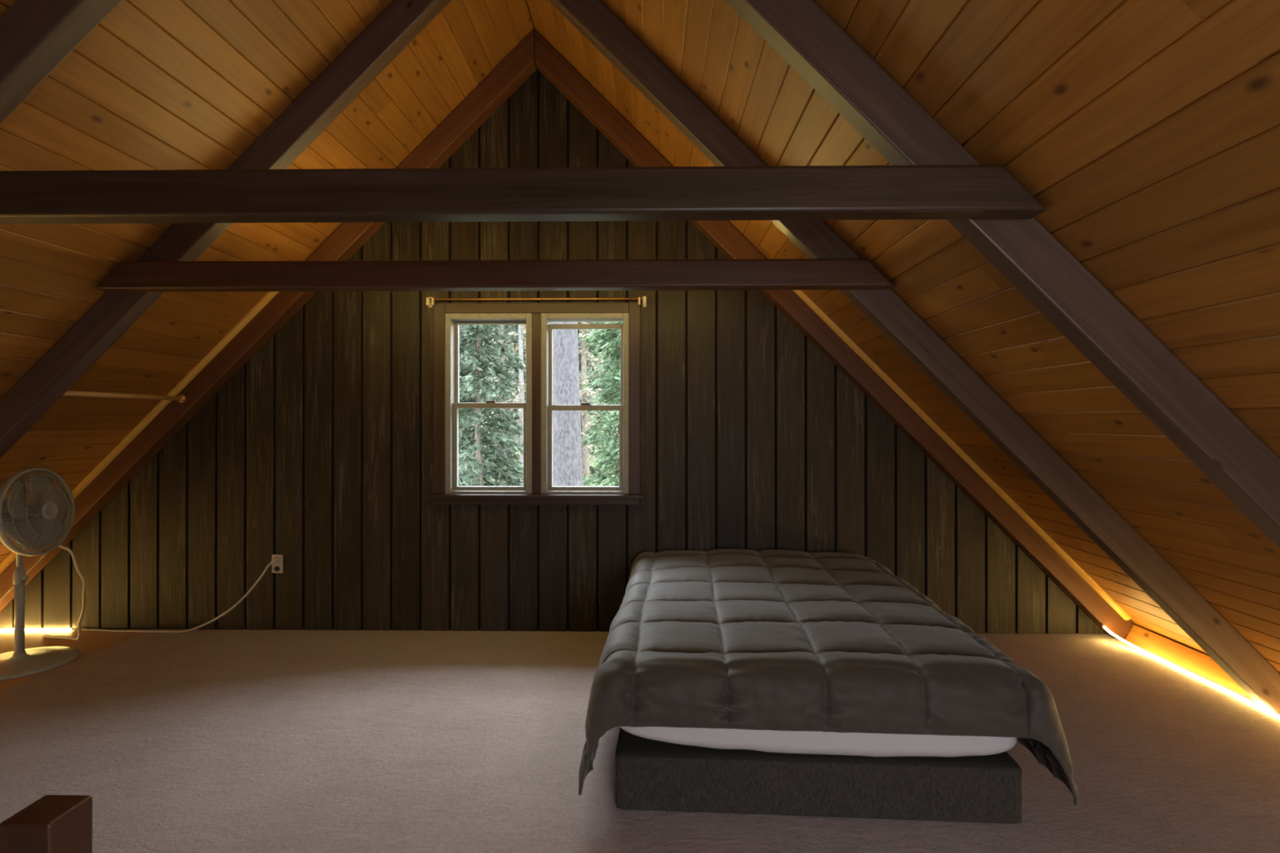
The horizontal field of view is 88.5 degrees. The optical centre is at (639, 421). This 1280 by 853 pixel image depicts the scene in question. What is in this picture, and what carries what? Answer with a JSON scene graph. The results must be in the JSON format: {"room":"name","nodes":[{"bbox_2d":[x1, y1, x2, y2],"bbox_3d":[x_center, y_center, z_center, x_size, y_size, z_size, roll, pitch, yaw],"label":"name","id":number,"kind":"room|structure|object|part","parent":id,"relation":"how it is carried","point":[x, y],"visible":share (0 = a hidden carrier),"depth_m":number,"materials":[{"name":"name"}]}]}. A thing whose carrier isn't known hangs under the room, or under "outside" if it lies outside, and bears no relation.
{"room":"attic bedroom","nodes":[
{"label":"attic bedroom","id":0,"kind":"room"},
{"bbox_2d":[0,0,535,564],"bbox_3d":[-2.624,-0.597,1.533,4.151,4.151,5.580,0,0,1],"label":"ceiling","id":1,"kind":"structure","parent":0,"point":[155,84],"depth_m":2.88,"materials":[{"name":"brown wood"}]},
{"bbox_2d":[0,0,120,124],"bbox_3d":[-2.522,-0.537,1.977,3.692,3.691,0.088,0,0,1],"label":"rafter","id":2,"kind":"object","parent":1,"relation":"attached to","point":[36,36],"visible":1,"depth_m":1.93,"materials":[{"name":"brown wood"}]},
{"bbox_2d":[0,164,1046,223],"bbox_3d":[-0.676,-0.637,1.856,3.573,0.128,0.089,0,0,1],"label":"tie beam","id":3,"kind":"structure","parent":2,"relation":"attached to","point":[892,192],"depth_m":1.81,"materials":[{"name":"brown wood"}]},
{"bbox_2d":[0,0,451,458],"bbox_3d":[-2.504,-0.537,3.057,3.692,3.691,0.088,0,0,1],"label":"rafter","id":4,"kind":"object","parent":1,"relation":"attached to","point":[401,21],"visible":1,"depth_m":3.01,"materials":[{"name":"brown wood"}]},
{"bbox_2d":[95,258,893,292],"bbox_3d":[-0.658,-0.650,2.936,3.541,0.123,0.089,0,0,1],"label":"tie beam","id":5,"kind":"structure","parent":4,"relation":"attached to","point":[717,274],"depth_m":2.89,"materials":[{"name":"brown wood"}]},
{"bbox_2d":[0,29,537,611],"bbox_3d":[-2.488,-0.537,4.065,3.692,3.691,0.109,0,0,1],"label":"rafter","id":6,"kind":"object","parent":1,"relation":"attached to","point":[519,64],"visible":0.75,"depth_m":4.02,"materials":[{"name":"brown wood"}]},
{"bbox_2d":[63,390,186,403],"bbox_3d":[-2.804,-0.138,3.561,0.052,0.052,0.906,0,0,1],"label":"hanging rod","id":7,"kind":"object","parent":6,"relation":"attached to","point":[182,398],"visible":0.93,"depth_m":3.57,"materials":[{"name":"brown wood"}]},
{"bbox_2d":[177,394,186,403],"bbox_3d":[-2.796,-0.138,3.999,0.052,0.052,0.030,0,0,1],"label":"socket","id":8,"kind":"object","parent":7,"relation":"attached to","point":[182,398],"depth_m":4.00,"materials":[{"name":"gold metal"}]},
{"bbox_2d":[464,323,606,422],"bbox_3d":[-0.008,-3.866,43.011,68.000,16.753,19.988,0,0,1],"label":"hill","id":9,"kind":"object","parent":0,"point":[524,331],"depth_m":41.85,"materials":[{"name":"green plant"}]},
{"bbox_2d":[471,412,617,485],"bbox_3d":[-0.262,1.121,27.388,60.000,6.428,46.000,0,0,1],"label":"ground","id":10,"kind":"structure","parent":0,"point":[591,463],"depth_m":27.08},
{"bbox_2d":[458,324,489,483],"bbox_3d":[-4.305,-0.588,13.890,2.690,9.014,2.767,0,0,1],"label":"fir tree","id":11,"kind":"object","parent":10,"relation":"on","point":[463,334],"visible":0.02,"depth_m":14.10,"materials":[{"name":"green plant"}]},
{"bbox_2d":[458,325,496,479],"bbox_3d":[-6.096,-3.062,21.513,2.954,11.571,3.327,0,0,-13],"label":"fir tree","id":12,"kind":"object","parent":10,"relation":"on","point":[486,379],"visible":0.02,"depth_m":21.36,"materials":[{"name":"green plant"}]},
{"bbox_2d":[458,324,525,486],"bbox_3d":[-2.600,0.518,11.044,2.337,7.280,2.280,0,0,43],"label":"spruce tree","id":13,"kind":"object","parent":10,"relation":"on","point":[475,388],"visible":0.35,"depth_m":10.90,"materials":[{"name":"green plant"}]},
{"bbox_2d":[461,324,525,486],"bbox_3d":[-3.785,-1.655,17.659,2.961,10.081,2.564,0,0,-37],"label":"fir tree","id":14,"kind":"object","parent":10,"relation":"on","point":[505,452],"visible":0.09,"depth_m":17.55,"materials":[{"name":"green plant"}]},
{"bbox_2d":[480,324,525,457],"bbox_3d":[-5.775,-4.124,28.657,3.201,11.524,2.910,0,0,-41],"label":"fir tree","id":15,"kind":"object","parent":10,"relation":"on","point":[504,325],"visible":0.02,"depth_m":28.50,"materials":[{"name":"green plant"}]},
{"bbox_2d":[487,324,525,485],"bbox_3d":[-2.569,-1.082,13.957,1.346,10.024,1.649,0,0,18],"label":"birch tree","id":16,"kind":"object","parent":10,"relation":"on","point":[521,347],"visible":0.16,"depth_m":13.99,"materials":[{"name":"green plant"}]},
{"bbox_2d":[493,324,525,446],"bbox_3d":[-4.269,-3.611,25.098,3.009,11.522,3.128,0,0,1],"label":"fir tree","id":17,"kind":"object","parent":10,"relation":"on","point":[517,326],"visible":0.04,"depth_m":24.64,"materials":[{"name":"green plant"}]},
{"bbox_2d":[523,321,604,478],"bbox_3d":[-2.621,-2.917,21.261,3.161,11.494,3.168,0,0,1],"label":"fir tree","id":18,"kind":"object","parent":10,"relation":"on","point":[591,468],"visible":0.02,"depth_m":21.11,"materials":[{"name":"green plant"}]},
{"bbox_2d":[551,322,582,486],"bbox_3d":[-0.972,-1.097,8.617,0.500,10.500,0.490,0,0,1],"label":"pine tree","id":19,"kind":"object","parent":10,"relation":"on","point":[566,427],"visible":0.17,"depth_m":8.46,"materials":[{"name":"grey plant"}]},
{"bbox_2d":[577,322,616,437],"bbox_3d":[-2.403,-4.110,28.734,3.133,11.530,3.066,0,0,27],"label":"fir tree","id":20,"kind":"object","parent":10,"relation":"on","point":[595,353],"visible":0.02,"depth_m":28.55,"materials":[{"name":"green plant"}]},
{"bbox_2d":[577,322,619,486],"bbox_3d":[-1.203,-0.611,14.210,1.897,9.073,2.091,0,0,-13],"label":"tree","id":21,"kind":"object","parent":10,"relation":"on","point":[584,393],"visible":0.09,"depth_m":14.17,"materials":[{"name":"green plant"}]},
{"bbox_2d":[579,321,622,486],"bbox_3d":[-0.150,0.292,11.045,2.288,7.670,2.340,0,0,-32],"label":"tree","id":22,"kind":"object","parent":10,"relation":"on","point":[612,420],"visible":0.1,"depth_m":10.83,"materials":[{"name":"green plant"}]},
{"bbox_2d":[586,322,620,486],"bbox_3d":[-0.377,-1.448,17.585,2.972,9.558,2.828,0,0,1],"label":"tree","id":23,"kind":"object","parent":10,"relation":"on","point":[606,434],"visible":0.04,"depth_m":17.59,"materials":[{"name":"green plant"}]},
{"bbox_2d":[587,321,620,477],"bbox_3d":[-0.807,-3.654,24.878,3.027,11.604,2.925,0,0,1],"label":"fir tree","id":24,"kind":"object","parent":10,"relation":"on","point":[600,350],"visible":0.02,"depth_m":24.86,"materials":[{"name":"green plant"}]},
{"bbox_2d":[0,68,1105,634],"bbox_3d":[-0.639,-0.570,4.151,7.520,3.760,0.120,0,0,1],"label":"wall","id":25,"kind":"structure","parent":0,"point":[317,453],"depth_m":4.10,"materials":[{"name":"brown wood"}]},
{"bbox_2d":[0,291,279,573],"bbox_3d":[-3.195,0.184,4.007,2.009,2.009,0.028,0,0,1],"label":"trim","id":26,"kind":"structure","parent":25,"relation":"attached to","point":[226,340],"depth_m":4.00,"materials":[{"name":"brown wood"}]},
{"bbox_2d":[271,554,283,573],"bbox_3d":[-2.272,0.894,4.112,0.070,0.116,0.010,0,0,1],"label":"wall outlet","id":27,"kind":"object","parent":25,"relation":"attached to","point":[277,566],"visible":1,"depth_m":4.11,"materials":[{"name":"white plastic"}]},
{"bbox_2d":[274,566,279,571],"bbox_3d":[-2.272,0.924,4.109,0.033,0.033,0.003,0,0,1],"label":"socket","id":28,"kind":"object","parent":27,"relation":"attached to","point":[276,568],"depth_m":4.11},
{"bbox_2d":[444,312,532,493],"bbox_3d":[-0.941,-0.110,4.154,0.543,1.125,0.144,0,0,1],"label":"window","id":29,"kind":"structure","parent":25,"relation":"in","point":[452,321],"depth_m":4.09,"materials":[{"name":"beige wood"}]},
{"bbox_3d":[-0.941,0.163,4.143,0.491,0.557,0.034,0,0,1],"label":"sash","id":30,"kind":"part","parent":29,"relation":"part of","materials":[{"name":"white plastic"}]},
{"bbox_3d":[-0.941,-0.364,4.184,0.491,0.564,0.032,0,0,1],"label":"sash","id":31,"kind":"part","parent":29,"relation":"part of","materials":[{"name":"clear glass"}]},
{"bbox_2d":[428,493,643,505],"bbox_3d":[-0.642,0.487,4.131,1.330,0.066,0.180,0,0,1],"label":"sill","id":32,"kind":"structure","parent":25,"relation":"attached to","point":[438,499],"depth_m":4.07,"materials":[{"name":"brown wood"}]},
{"bbox_2d":[426,296,646,307],"bbox_3d":[-0.640,-0.743,4.058,1.358,0.065,0.066,0,0,1],"label":"curtain rod","id":33,"kind":"object","parent":25,"relation":"attached to","point":[429,300],"visible":1,"depth_m":4.04,"materials":[{"name":"gold metal"}]},
{"bbox_3d":[-0.640,-0.752,4.041,1.310,0.013,0.013,0,0,1],"label":"rod","id":34,"kind":"part","parent":33,"relation":"part of","materials":[{"name":"gold metal"}]},
{"bbox_2d":[433,302,639,494],"bbox_3d":[-0.641,-0.141,4.147,1.285,1.188,0.148,0,0,1],"label":"trim","id":35,"kind":"structure","parent":25,"relation":"attached to","point":[440,309],"depth_m":4.08,"materials":[{"name":"brown wood"}]},
{"bbox_2d":[541,312,628,493],"bbox_3d":[-0.341,-0.110,4.144,0.546,1.125,0.144,0,0,1],"label":"window","id":36,"kind":"structure","parent":25,"relation":"in","point":[547,406],"depth_m":4.08,"materials":[{"name":"beige wood"}]},
{"bbox_3d":[-0.341,0.170,4.133,0.494,0.542,0.034,0,0,1],"label":"sash","id":37,"kind":"part","parent":36,"relation":"part of","materials":[{"name":"white plastic"}]},
{"bbox_3d":[-0.340,-0.344,4.174,0.494,0.543,0.032,0,0,1],"label":"sash","id":38,"kind":"part","parent":36,"relation":"part of","materials":[{"name":"clear glass"}]},
{"bbox_2d":[792,289,1131,620],"bbox_3d":[1.912,0.184,3.925,2.009,2.009,0.028,0,0,1],"label":"trim","id":39,"kind":"structure","parent":25,"relation":"attached to","point":[800,293],"depth_m":3.92,"materials":[{"name":"brown wood"}]},
{"bbox_2d":[1124,624,1253,699],"bbox_3d":[2.933,1.261,3.468,0.092,0.095,0.908,0,0,1],"label":"trim","id":40,"kind":"structure","parent":25,"relation":"attached to","point":[1202,664],"depth_m":3.53,"materials":[{"name":"brown wood"}]},
{"bbox_2d":[0,628,1279,852],"bbox_3d":[0.046,1.325,1.490,6.345,0.030,5.380,0,0,1],"label":"floor","id":41,"kind":"structure","parent":0,"point":[197,740],"depth_m":2.58,"materials":[{"name":"beige carpet"}]},
{"bbox_2d":[0,795,92,852],"bbox_3d":[-1.030,0.991,1.141,0.089,0.636,0.089,0,0,1],"label":"newel post","id":42,"kind":"object","parent":41,"relation":"on","point":[52,824],"visible":1,"depth_m":1.12,"materials":[{"name":"brown wood"}]},
{"bbox_2d":[0,628,149,692],"bbox_3d":[-3.855,1.334,1.553,1.453,0.032,5.380,0,0,1],"label":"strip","id":43,"kind":"object","parent":41,"relation":"on","point":[90,642],"depth_m":3.93,"materials":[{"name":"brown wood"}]},
{"bbox_2d":[0,467,86,680],"bbox_3d":[-3.377,0.788,3.651,0.540,1.074,0.721,0,0,1],"label":"pedestal fan","id":44,"kind":"object","parent":43,"relation":"on","point":[35,526],"visible":1,"depth_m":3.53,"materials":[{"name":"grey plastic"}]},
{"bbox_3d":[-3.239,0.561,3.423,0.076,0.183,0.195,0,0,1],"label":"blade","id":45,"kind":"part","parent":44,"relation":"part of","materials":[{"name":"plastic"}]},
{"bbox_3d":[-3.239,0.406,3.419,0.079,0.202,0.173,0,0,1],"label":"blade","id":46,"kind":"part","parent":44,"relation":"part of","materials":[{"name":"plastic"}]},
{"bbox_2d":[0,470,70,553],"bbox_3d":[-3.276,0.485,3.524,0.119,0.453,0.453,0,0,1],"label":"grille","id":47,"kind":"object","parent":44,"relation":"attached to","point":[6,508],"depth_m":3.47,"materials":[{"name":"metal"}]},
{"bbox_2d":[1,470,74,553],"bbox_3d":[-3.210,0.485,3.525,0.091,0.453,0.454,0,0,-3],"label":"grille","id":48,"kind":"object","parent":44,"relation":"attached to","point":[37,526],"depth_m":3.49,"materials":[{"name":"metal"}]},
{"bbox_3d":[-3.256,0.376,3.562,0.062,0.179,0.218,0,0,-25],"label":"blade","id":49,"kind":"part","parent":44,"relation":"part of","materials":[{"name":"plastic"}]},
{"bbox_3d":[-3.227,0.591,3.561,0.059,0.184,0.212,0,0,21],"label":"blade","id":50,"kind":"part","parent":44,"relation":"part of","materials":[{"name":"plastic"}]},
{"bbox_3d":[-3.239,0.490,3.634,0.075,0.224,0.174,0,0,1],"label":"blade","id":51,"kind":"part","parent":44,"relation":"part of","materials":[{"name":"plastic"}]},
{"bbox_3d":[-3.398,0.920,3.860,0.279,0.809,0.514,0,0,-30],"label":"power cord","id":52,"kind":"part","parent":44,"relation":"part of","materials":[{"name":"white plastic"}]},
{"bbox_2d":[0,557,278,632],"bbox_3d":[-3.216,1.085,2.832,1.873,0.464,2.584,0,0,1],"label":"power cord","id":53,"kind":"object","parent":43,"relation":"on","point":[276,559],"visible":0.97,"depth_m":4.07,"materials":[{"name":"beige plastic"}]},
{"bbox_3d":[-2.914,1.093,4.079,1.277,0.448,0.051,0,0,2],"label":"power cord","id":54,"kind":"part","parent":53,"relation":"part of","materials":[{"name":"white plastic"}]},
{"bbox_2d":[615,728,1022,823],"bbox_3d":[0.637,1.216,3.087,1.334,0.185,1.850,0,0,4],"label":"bed base","id":55,"kind":"object","parent":41,"relation":"on","point":[651,775],"visible":0.35,"depth_m":2.17,"materials":[{"name":"grey fabric"}]},
{"bbox_2d":[619,726,1017,757],"bbox_3d":[0.637,0.991,3.077,1.334,0.261,1.851,0,0,4],"label":"mattress","id":56,"kind":"object","parent":55,"relation":"on","point":[865,744],"visible":0.09,"depth_m":2.15,"materials":[{"name":"white fabric"}]},
{"bbox_2d":[578,548,1079,806],"bbox_3d":[0.628,0.987,3.037,1.628,0.450,1.984,0,0,1],"label":"comforter","id":57,"kind":"object","parent":56,"relation":"on","point":[723,638],"visible":1,"depth_m":2.19,"materials":[{"name":"grey fabric"}]},
{"bbox_2d":[1101,624,1279,718],"bbox_3d":[2.819,1.261,2.684,0.092,0.097,2.482,0,0,-1],"label":"light strip","id":58,"kind":"object","parent":41,"relation":"on","point":[1102,625],"visible":1,"depth_m":3.34,"materials":[{"name":"beige plastic"}]},
{"bbox_2d":[526,0,1279,673],"bbox_3d":[1.261,-0.597,1.470,4.151,4.151,5.580,0,0,1],"label":"ceiling","id":59,"kind":"structure","parent":0,"point":[1146,133],"depth_m":1.83,"materials":[{"name":"brown wood"}]},
{"bbox_2d":[534,29,1135,639],"bbox_3d":[1.206,-0.537,4.005,3.692,3.691,0.109,0,0,1],"label":"rafter","id":60,"kind":"object","parent":59,"relation":"attached to","point":[549,62],"visible":0.76,"depth_m":3.96,"materials":[{"name":"brown wood"}]},
{"bbox_2d":[548,0,1279,714],"bbox_3d":[1.190,-0.537,2.997,3.692,3.691,0.088,0,0,1],"label":"rafter","id":61,"kind":"object","parent":59,"relation":"attached to","point":[1236,656],"visible":0.94,"depth_m":2.95,"materials":[{"name":"brown wood"}]},
{"bbox_2d":[724,0,1279,548],"bbox_3d":[1.173,-0.537,1.917,3.692,3.691,0.088,0,0,1],"label":"rafter","id":62,"kind":"object","parent":59,"relation":"attached to","point":[813,43],"visible":1,"depth_m":1.88,"materials":[{"name":"brown wood"}]}
]}

